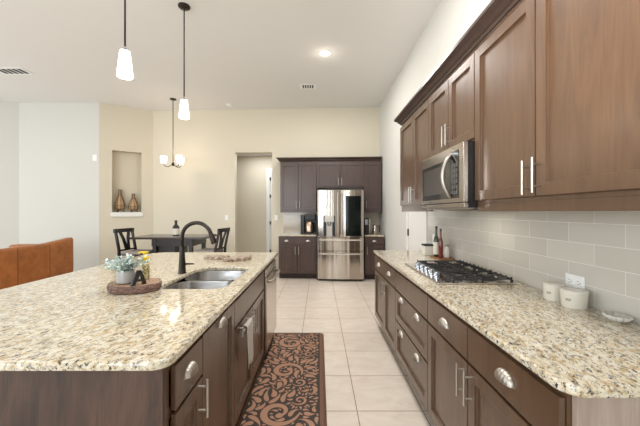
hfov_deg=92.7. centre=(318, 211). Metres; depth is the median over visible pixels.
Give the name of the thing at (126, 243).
dining chair
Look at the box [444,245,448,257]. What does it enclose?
shaker
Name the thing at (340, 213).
refrigerator
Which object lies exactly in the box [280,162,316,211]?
upper cabinet
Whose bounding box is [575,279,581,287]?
receptacle
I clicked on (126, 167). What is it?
niche
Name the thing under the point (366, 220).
coffee grinder
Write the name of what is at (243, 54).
ceiling
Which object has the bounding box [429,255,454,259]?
cork board
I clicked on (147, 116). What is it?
wall
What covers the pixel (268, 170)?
door
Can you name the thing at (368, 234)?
countertop
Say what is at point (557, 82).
upper cabinet
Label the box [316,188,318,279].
panel
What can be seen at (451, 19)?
wall
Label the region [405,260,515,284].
cooktop
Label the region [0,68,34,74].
ceiling vent
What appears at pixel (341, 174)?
upper cabinet
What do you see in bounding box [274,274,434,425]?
floor
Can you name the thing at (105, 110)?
wall
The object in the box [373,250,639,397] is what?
countertop
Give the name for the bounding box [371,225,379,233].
kettle
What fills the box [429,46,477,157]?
upper cabinet
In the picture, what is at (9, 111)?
wall
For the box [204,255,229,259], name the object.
serving board
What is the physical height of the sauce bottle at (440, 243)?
0.290 m
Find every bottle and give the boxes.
[139,251,149,278]
[172,220,179,235]
[433,226,438,256]
[438,229,442,257]
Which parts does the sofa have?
armrest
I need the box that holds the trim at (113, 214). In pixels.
[110,212,142,216]
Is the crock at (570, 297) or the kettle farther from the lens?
the kettle
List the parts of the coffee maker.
water tank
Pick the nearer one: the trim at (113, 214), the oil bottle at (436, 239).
the oil bottle at (436, 239)
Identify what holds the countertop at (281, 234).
on the base cabinet at (297, 254)
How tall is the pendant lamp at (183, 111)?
1.272 m
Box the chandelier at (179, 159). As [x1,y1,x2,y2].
[161,98,183,167]
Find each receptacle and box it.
[567,277,572,284]
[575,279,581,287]
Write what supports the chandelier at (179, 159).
hanging from the ceiling at (243, 54)
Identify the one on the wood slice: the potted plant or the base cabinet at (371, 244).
the potted plant
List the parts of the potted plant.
pot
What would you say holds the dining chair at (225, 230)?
on the floor
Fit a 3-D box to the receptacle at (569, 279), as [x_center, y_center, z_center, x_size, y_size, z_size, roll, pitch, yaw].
[1.335,0.367,1.623,0.002,0.036,0.040,0,0,0]
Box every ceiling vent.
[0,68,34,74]
[300,84,315,88]
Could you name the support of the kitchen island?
on the floor
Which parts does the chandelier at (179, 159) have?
lamp shade, lamp shade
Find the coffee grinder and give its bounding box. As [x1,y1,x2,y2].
[364,218,369,233]
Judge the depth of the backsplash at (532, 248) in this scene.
1.72 m
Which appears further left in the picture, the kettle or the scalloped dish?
the kettle
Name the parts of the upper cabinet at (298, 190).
door, light rail, door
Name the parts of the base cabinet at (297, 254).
door, drawer, door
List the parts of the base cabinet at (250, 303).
door, drawer, handle, handle, door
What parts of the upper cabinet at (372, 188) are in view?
light rail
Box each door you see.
[266,168,271,251]
[406,211,427,249]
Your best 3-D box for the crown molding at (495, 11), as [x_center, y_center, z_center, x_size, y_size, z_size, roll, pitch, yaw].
[1.126,-1.068,2.260,0.440,0.085,2.859,0,0,0]
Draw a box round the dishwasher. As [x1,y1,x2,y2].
[263,259,279,352]
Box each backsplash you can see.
[283,211,379,232]
[428,210,639,323]
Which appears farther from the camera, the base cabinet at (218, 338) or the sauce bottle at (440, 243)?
the sauce bottle at (440, 243)
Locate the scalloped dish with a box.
[601,311,633,322]
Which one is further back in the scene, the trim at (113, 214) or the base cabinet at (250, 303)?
the trim at (113, 214)
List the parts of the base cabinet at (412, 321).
drawer, drawer, drawer, handle, handle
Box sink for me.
[165,271,245,288]
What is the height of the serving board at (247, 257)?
0.028 m
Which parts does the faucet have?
spout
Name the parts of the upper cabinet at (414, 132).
door, light rail, door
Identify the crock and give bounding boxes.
[542,281,565,301]
[559,287,588,309]
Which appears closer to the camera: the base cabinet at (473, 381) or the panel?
the base cabinet at (473, 381)
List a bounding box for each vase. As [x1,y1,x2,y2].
[115,189,124,211]
[128,194,138,211]
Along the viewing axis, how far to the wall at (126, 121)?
6.80 m
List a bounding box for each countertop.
[0,252,277,370]
[278,233,316,235]
[364,233,383,236]
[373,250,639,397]
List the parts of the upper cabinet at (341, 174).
door, door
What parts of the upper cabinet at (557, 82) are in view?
door, handle, handle, light rail, door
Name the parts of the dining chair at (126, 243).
leg, rail, leg, seat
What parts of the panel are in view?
panel, panel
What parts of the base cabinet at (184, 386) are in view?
drawer, door, handle, handle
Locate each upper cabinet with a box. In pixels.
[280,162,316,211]
[316,161,363,188]
[363,161,381,212]
[400,95,432,211]
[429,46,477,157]
[475,0,639,210]
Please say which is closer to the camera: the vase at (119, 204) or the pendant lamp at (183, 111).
the pendant lamp at (183, 111)
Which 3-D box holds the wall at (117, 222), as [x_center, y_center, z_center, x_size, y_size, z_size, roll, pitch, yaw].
[-4.355,0.704,6.919,0.557,1.362,0.300,0,0,-33]
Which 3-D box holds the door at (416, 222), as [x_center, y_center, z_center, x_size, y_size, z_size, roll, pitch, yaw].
[1.335,0.315,4.230,0.030,2.140,0.880,0,0,0]
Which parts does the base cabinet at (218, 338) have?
handle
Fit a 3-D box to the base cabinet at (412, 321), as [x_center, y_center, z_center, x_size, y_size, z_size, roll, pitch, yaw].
[0.999,0.944,2.310,0.696,0.882,0.799,0,0,0]
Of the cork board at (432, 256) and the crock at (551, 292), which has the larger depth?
the cork board at (432, 256)
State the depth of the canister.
3.29 m
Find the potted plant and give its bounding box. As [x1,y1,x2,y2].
[102,253,148,283]
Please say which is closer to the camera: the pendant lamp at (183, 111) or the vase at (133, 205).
the pendant lamp at (183, 111)
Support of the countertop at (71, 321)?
on the kitchen island
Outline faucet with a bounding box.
[178,221,216,273]
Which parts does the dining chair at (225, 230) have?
seat, leg, rail, leg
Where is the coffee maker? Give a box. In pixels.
[301,214,316,233]
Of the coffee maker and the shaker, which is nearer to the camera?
the shaker
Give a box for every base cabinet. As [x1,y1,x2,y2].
[163,271,263,425]
[165,337,208,425]
[200,302,233,425]
[279,236,315,278]
[364,236,383,278]
[375,255,396,352]
[396,271,430,411]
[428,296,639,425]
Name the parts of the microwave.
handle, plate, control panel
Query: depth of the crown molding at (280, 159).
6.49 m
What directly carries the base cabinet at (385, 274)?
on the floor
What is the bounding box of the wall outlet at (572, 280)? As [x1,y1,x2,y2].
[566,273,584,288]
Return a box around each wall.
[0,100,18,248]
[19,103,98,271]
[99,103,111,264]
[112,105,141,153]
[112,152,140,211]
[112,217,141,258]
[141,109,152,249]
[153,107,379,272]
[237,156,271,251]
[380,0,637,323]
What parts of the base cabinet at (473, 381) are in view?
handle, drawer, door, handle, handle, door, handle, drawer, panel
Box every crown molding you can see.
[276,156,381,161]
[394,0,520,125]
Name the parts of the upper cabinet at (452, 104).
door, handle, handle, door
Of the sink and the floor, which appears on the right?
the floor
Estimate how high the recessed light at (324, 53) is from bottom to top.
0.008 m
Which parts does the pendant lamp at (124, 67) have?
lamp shade, rod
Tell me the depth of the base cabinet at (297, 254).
6.26 m
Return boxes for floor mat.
[235,333,326,425]
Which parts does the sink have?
bowl, bowl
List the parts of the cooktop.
knob, knob, knob, burner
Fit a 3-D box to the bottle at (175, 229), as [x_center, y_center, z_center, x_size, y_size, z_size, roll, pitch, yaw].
[-2.860,0.321,6.100,0.136,0.300,0.135,0,0,0]
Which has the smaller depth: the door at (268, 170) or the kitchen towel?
the kitchen towel
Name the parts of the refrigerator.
door, splash panel, handle, handle, drawer, drawer, handle, handle, door, glass panel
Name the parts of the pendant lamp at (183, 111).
rod, lamp shade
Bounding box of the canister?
[421,244,432,254]
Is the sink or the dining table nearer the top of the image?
the dining table
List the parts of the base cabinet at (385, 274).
drawer, door, drawer, door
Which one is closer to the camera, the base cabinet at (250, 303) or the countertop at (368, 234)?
the base cabinet at (250, 303)
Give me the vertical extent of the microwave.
0.428 m
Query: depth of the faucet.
2.32 m
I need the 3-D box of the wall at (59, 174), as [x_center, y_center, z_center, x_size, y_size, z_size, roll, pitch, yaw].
[-5.555,-0.475,6.588,1.710,3.720,0.144,0,0,0]
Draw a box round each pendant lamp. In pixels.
[116,0,132,79]
[178,2,189,119]
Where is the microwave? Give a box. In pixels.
[422,141,477,209]
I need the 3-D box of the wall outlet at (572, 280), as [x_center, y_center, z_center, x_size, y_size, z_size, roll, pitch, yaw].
[1.337,0.367,1.595,0.008,0.074,0.118,0,0,0]
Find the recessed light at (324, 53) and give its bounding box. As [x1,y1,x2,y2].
[319,50,330,56]
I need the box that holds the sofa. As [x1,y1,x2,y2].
[0,237,72,289]
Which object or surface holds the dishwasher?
on the floor
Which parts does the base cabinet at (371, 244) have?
drawer, door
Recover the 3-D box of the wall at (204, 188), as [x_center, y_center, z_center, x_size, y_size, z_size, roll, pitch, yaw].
[-1.258,-0.475,6.997,5.270,3.720,0.120,0,0,3]
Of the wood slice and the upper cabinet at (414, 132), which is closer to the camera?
the wood slice
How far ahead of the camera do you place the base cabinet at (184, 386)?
1.14 m
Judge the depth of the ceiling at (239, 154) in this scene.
7.85 m
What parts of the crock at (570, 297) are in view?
lid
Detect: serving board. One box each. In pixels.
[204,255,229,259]
[223,255,251,261]
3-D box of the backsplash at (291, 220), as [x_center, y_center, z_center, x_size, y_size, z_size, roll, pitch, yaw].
[0.271,0.217,6.852,2.159,0.505,0.009,0,0,3]
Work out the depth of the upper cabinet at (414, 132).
3.10 m
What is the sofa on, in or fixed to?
on the floor
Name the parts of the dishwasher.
control panel, handle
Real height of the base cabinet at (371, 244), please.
0.882 m
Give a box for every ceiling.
[0,0,440,110]
[237,153,271,155]
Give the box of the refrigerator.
[318,190,363,280]
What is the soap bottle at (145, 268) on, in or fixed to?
on the wood slice
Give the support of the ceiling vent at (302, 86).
in the ceiling at (243, 54)
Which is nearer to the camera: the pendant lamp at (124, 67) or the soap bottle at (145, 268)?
the soap bottle at (145, 268)
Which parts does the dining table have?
leg, leg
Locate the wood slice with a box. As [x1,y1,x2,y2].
[107,278,161,294]
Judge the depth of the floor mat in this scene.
2.40 m
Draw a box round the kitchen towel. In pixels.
[243,318,253,368]
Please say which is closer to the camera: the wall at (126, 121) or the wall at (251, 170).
the wall at (126, 121)
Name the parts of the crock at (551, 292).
lid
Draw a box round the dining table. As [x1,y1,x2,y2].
[129,234,216,252]
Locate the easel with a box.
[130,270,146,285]
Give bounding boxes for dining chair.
[113,228,151,258]
[195,227,229,251]

